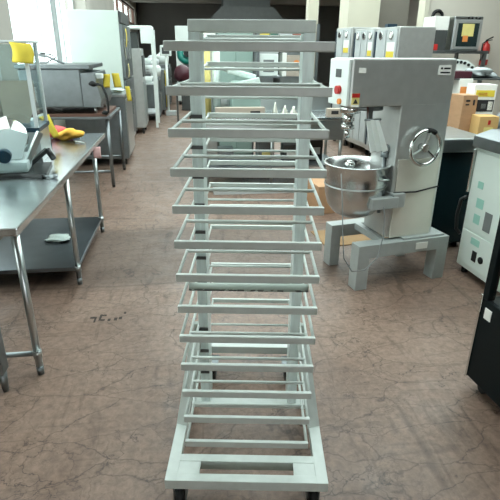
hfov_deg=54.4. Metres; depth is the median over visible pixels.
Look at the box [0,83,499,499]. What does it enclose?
floor
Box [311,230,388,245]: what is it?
cardboard sheet
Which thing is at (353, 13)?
wall pillar
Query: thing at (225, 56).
tall cabinet
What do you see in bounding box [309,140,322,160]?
storage box
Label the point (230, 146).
storage box
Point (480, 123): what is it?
cardboard box
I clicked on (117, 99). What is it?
base cabinet
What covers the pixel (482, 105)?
picture
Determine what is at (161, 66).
oven
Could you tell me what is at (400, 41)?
tall cabinet
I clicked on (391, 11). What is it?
wall
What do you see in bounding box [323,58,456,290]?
mixer
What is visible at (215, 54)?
roll
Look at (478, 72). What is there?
plastic bag
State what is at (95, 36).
refrigerator
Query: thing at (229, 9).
hood
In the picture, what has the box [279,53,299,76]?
storage box
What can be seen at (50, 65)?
hood
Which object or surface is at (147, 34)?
display shelf
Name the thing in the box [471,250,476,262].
socket
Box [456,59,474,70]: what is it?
gas range
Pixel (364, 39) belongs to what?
tall cabinet
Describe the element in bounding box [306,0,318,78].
column
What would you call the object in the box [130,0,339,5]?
trim
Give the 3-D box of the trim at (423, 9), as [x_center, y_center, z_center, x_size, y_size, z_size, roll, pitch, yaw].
[3.155,-4.174,8.935,0.080,4.200,0.260,-2,23,-7]
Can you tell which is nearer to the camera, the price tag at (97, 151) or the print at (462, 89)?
the price tag at (97, 151)
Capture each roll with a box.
[204,51,210,113]
[212,51,220,112]
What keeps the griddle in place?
on the stand at (117, 109)
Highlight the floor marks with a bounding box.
[90,312,125,321]
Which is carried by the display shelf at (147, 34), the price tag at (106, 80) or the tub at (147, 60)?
the tub at (147, 60)
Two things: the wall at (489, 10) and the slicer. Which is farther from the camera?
the wall at (489, 10)
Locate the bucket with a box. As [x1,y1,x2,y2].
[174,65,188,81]
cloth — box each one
[49,125,65,138]
[56,128,84,140]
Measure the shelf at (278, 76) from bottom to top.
0.020 m
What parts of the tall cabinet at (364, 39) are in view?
door, door, door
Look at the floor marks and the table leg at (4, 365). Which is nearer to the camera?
the table leg at (4, 365)
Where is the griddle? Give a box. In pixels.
[11,53,115,116]
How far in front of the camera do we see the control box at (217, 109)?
5.84 m
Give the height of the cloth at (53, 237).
0.046 m
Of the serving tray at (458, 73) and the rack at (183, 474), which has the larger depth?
the serving tray at (458, 73)
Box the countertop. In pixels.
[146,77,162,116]
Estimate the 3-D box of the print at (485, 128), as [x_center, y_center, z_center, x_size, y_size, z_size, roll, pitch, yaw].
[2.439,-1.204,5.000,0.094,0.108,0.003,0,22,-1]
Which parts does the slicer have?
knob, blade, guide plate, handle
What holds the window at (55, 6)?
in the wall at (8, 73)
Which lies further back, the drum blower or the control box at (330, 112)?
the drum blower
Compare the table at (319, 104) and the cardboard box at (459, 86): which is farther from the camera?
the table at (319, 104)
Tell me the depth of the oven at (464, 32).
7.75 m
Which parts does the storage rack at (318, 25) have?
post, post, post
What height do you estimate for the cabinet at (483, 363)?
1.500 m
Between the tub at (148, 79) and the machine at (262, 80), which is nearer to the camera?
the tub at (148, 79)
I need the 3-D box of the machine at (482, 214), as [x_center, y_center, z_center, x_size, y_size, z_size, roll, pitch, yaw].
[1.996,-0.280,3.503,0.679,1.120,0.694,-4,23,-10]
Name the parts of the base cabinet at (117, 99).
door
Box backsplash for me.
[211,97,330,110]
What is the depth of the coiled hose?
8.76 m
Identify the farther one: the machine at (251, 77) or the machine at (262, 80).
the machine at (262, 80)
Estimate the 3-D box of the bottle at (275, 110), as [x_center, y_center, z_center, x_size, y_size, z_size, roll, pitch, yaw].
[0.309,-1.727,5.984,0.070,0.170,0.070,-2,23,-7]
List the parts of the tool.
handle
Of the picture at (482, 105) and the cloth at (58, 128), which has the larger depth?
the picture at (482, 105)
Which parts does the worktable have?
cross rail, leg, leg, leg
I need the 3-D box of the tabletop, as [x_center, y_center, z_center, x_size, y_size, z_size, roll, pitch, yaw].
[-2.204,-1.746,6.200,0.970,0.030,1.050,-2,23,-7]
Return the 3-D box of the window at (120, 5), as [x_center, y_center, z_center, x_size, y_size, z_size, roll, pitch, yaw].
[-5.055,-9.539,19.465,0.100,0.730,7.800,-2,23,-7]
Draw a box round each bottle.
[272,102,277,112]
[290,106,296,112]
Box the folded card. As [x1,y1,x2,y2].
[0,116,9,129]
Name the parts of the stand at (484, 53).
leg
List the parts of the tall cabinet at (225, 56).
door, door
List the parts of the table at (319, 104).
leg, leg, leg, leg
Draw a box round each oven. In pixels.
[159,64,171,103]
[445,16,482,50]
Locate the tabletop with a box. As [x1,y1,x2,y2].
[31,107,120,119]
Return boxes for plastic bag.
[465,67,498,77]
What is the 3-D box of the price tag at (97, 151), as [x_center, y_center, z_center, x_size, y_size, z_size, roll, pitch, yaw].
[-1.354,-0.860,4.305,0.071,0.100,0.010,-9,24,-23]
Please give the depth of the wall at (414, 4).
19.02 m
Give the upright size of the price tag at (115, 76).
0.170 m
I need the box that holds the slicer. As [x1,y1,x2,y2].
[0,118,55,178]
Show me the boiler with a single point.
(163, 73)
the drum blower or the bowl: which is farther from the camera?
the drum blower
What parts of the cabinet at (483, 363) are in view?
edge trim, corner post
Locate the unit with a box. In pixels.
[423,16,449,49]
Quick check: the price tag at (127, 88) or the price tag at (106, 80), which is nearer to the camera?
the price tag at (106, 80)
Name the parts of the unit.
panel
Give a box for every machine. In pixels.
[223,67,260,106]
[254,52,272,82]
[274,52,299,82]
[431,126,477,245]
[454,129,499,291]
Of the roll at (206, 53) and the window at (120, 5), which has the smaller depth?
the roll at (206, 53)
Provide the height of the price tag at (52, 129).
0.190 m
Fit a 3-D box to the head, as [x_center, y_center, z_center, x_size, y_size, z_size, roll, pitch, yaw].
[-1.806,-1.001,4.064,0.253,0.266,0.246,-8,24,-20]
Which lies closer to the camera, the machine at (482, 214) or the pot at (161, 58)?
the machine at (482, 214)
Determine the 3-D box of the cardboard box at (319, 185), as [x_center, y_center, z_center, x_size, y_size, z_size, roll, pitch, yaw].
[0.918,-0.620,5.382,0.530,0.300,0.420,-6,23,-14]
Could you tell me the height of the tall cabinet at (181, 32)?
2.250 m
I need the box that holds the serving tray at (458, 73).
[454,70,471,77]
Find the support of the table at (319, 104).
on the floor
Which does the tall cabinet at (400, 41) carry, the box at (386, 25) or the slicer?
the box at (386, 25)
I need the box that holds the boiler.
[160,68,166,114]
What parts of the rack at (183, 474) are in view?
frame, cross rod, cross rod, cross rod, cross rod, cross rod, cross rod, cross rod, cross rod, cross rod, cross rod, cross rod, cross rod, cross rod, cross rod, cross rod, cross rod, cross rod, cross rod, cross rod, cross rod, rod, cross rod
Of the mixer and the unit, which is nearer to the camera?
the mixer
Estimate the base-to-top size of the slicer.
0.332 m
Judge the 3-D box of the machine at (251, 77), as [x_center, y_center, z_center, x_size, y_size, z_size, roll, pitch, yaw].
[-0.110,-2.023,6.115,0.476,0.612,0.348,-2,23,-7]
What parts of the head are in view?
arm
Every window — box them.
[7,0,73,63]
[114,0,133,24]
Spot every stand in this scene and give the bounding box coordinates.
[31,107,125,186]
[433,50,488,82]
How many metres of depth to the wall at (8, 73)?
6.11 m
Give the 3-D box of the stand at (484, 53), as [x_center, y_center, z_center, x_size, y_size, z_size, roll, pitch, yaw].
[3.162,-2.547,8.360,1.100,1.630,0.950,-2,23,-7]
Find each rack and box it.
[163,19,335,499]
[252,24,319,154]
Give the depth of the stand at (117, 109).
6.04 m
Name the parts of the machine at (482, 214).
handle, panel, panel, rating plate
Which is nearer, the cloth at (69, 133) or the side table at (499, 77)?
the cloth at (69, 133)
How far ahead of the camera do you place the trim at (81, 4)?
10.22 m
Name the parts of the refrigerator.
door, handle, door, door, door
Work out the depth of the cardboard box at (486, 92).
5.13 m
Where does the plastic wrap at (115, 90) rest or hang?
on the base cabinet at (117, 99)
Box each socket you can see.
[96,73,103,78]
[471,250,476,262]
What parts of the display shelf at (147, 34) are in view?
panel, canopy panel, shelf, post, post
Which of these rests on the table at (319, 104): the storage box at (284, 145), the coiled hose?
the storage box at (284, 145)
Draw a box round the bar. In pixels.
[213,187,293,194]
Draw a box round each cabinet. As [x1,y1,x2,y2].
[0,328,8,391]
[65,89,134,163]
[131,48,148,133]
[175,26,187,104]
[203,33,217,154]
[216,33,252,154]
[331,27,379,145]
[346,28,376,154]
[365,26,435,156]
[465,218,499,406]
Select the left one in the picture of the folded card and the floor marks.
the folded card
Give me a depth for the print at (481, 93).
5.11 m
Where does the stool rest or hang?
on the floor
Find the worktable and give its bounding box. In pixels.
[0,133,104,375]
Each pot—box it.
[145,61,160,76]
[156,52,168,64]
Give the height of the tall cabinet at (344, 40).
1.980 m
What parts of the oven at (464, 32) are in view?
door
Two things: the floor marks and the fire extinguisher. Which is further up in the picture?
the fire extinguisher
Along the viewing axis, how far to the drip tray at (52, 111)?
5.91 m
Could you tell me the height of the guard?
0.815 m
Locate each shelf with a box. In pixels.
[127,25,159,127]
[259,75,298,77]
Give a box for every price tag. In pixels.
[9,42,33,63]
[39,114,59,137]
[93,147,101,158]
[103,74,109,87]
[112,73,121,86]
[125,86,131,100]
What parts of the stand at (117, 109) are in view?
cross rail, cross rail, leg, leg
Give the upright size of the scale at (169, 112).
1.700 m
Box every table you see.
[206,97,343,187]
[454,77,499,79]
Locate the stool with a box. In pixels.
[175,82,190,121]
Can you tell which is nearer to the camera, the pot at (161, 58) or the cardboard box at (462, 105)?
the cardboard box at (462, 105)
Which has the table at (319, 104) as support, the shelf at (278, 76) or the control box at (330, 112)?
the control box at (330, 112)
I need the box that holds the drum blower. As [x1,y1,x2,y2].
[177,51,188,109]
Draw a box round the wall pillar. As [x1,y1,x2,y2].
[339,0,380,27]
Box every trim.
[77,0,90,9]
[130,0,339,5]
[416,0,429,26]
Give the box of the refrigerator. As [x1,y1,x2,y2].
[65,9,136,134]
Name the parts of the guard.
plate, post, post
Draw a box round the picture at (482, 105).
[476,100,493,111]
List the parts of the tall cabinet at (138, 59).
control panel, door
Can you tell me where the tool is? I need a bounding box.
[16,173,57,177]
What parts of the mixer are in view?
control panel, maker plate, leg frame, lift rod, cradle arm, leg frame, floor plate, access panel, cord, frame plate, rating plate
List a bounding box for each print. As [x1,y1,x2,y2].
[460,87,466,92]
[476,90,494,96]
[483,127,492,131]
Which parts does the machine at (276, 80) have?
door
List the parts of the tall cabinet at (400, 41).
door, door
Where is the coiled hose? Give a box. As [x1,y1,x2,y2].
[431,9,443,16]
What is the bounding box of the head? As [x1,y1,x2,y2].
[30,113,51,146]
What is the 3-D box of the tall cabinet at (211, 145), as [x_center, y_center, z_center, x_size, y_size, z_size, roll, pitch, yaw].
[-0.650,-2.300,7.328,0.270,1.900,0.457,-2,23,-7]
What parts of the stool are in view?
leg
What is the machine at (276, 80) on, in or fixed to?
on the floor
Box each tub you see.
[145,58,151,62]
[145,76,152,82]
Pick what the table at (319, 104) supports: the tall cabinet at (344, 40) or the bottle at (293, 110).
the bottle at (293, 110)
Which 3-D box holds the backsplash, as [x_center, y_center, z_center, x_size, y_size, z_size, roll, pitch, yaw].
[0.221,-1.971,6.541,1.780,0.195,0.030,-2,23,-7]
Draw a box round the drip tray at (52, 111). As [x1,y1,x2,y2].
[32,106,115,116]
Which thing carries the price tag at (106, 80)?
hanging from the griddle
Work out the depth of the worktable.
3.53 m
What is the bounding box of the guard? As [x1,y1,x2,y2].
[0,40,51,161]
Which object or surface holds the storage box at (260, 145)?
on the table at (319, 104)
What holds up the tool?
on the worktable
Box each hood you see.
[14,62,102,68]
[210,0,283,19]
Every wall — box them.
[0,0,137,127]
[136,2,339,82]
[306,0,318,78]
[378,0,409,27]
[407,0,418,26]
[428,0,499,115]
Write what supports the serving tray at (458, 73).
on the side table at (499, 77)
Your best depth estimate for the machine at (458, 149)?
4.11 m
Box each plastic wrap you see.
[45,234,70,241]
[111,88,123,92]
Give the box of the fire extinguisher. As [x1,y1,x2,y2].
[479,36,493,64]
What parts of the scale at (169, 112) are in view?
post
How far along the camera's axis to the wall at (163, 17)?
24.46 m
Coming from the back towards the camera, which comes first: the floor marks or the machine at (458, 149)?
the machine at (458, 149)
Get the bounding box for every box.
[215,107,264,112]
[217,145,233,159]
[257,142,273,160]
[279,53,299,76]
[280,142,295,160]
[307,178,334,213]
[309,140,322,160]
[326,108,341,116]
[385,24,396,27]
[447,93,477,131]
[452,79,472,92]
[466,83,497,113]
[469,114,499,133]
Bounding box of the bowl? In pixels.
[324,155,390,217]
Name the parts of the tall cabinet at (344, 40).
door, door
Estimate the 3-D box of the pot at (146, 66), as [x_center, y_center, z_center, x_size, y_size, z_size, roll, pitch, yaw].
[-2.352,-4.325,11.631,0.440,0.340,0.440,-2,23,-7]
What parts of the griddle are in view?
wire handle, panel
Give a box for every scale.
[160,45,176,115]
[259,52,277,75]
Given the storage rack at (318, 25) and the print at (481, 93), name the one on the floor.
the storage rack at (318, 25)

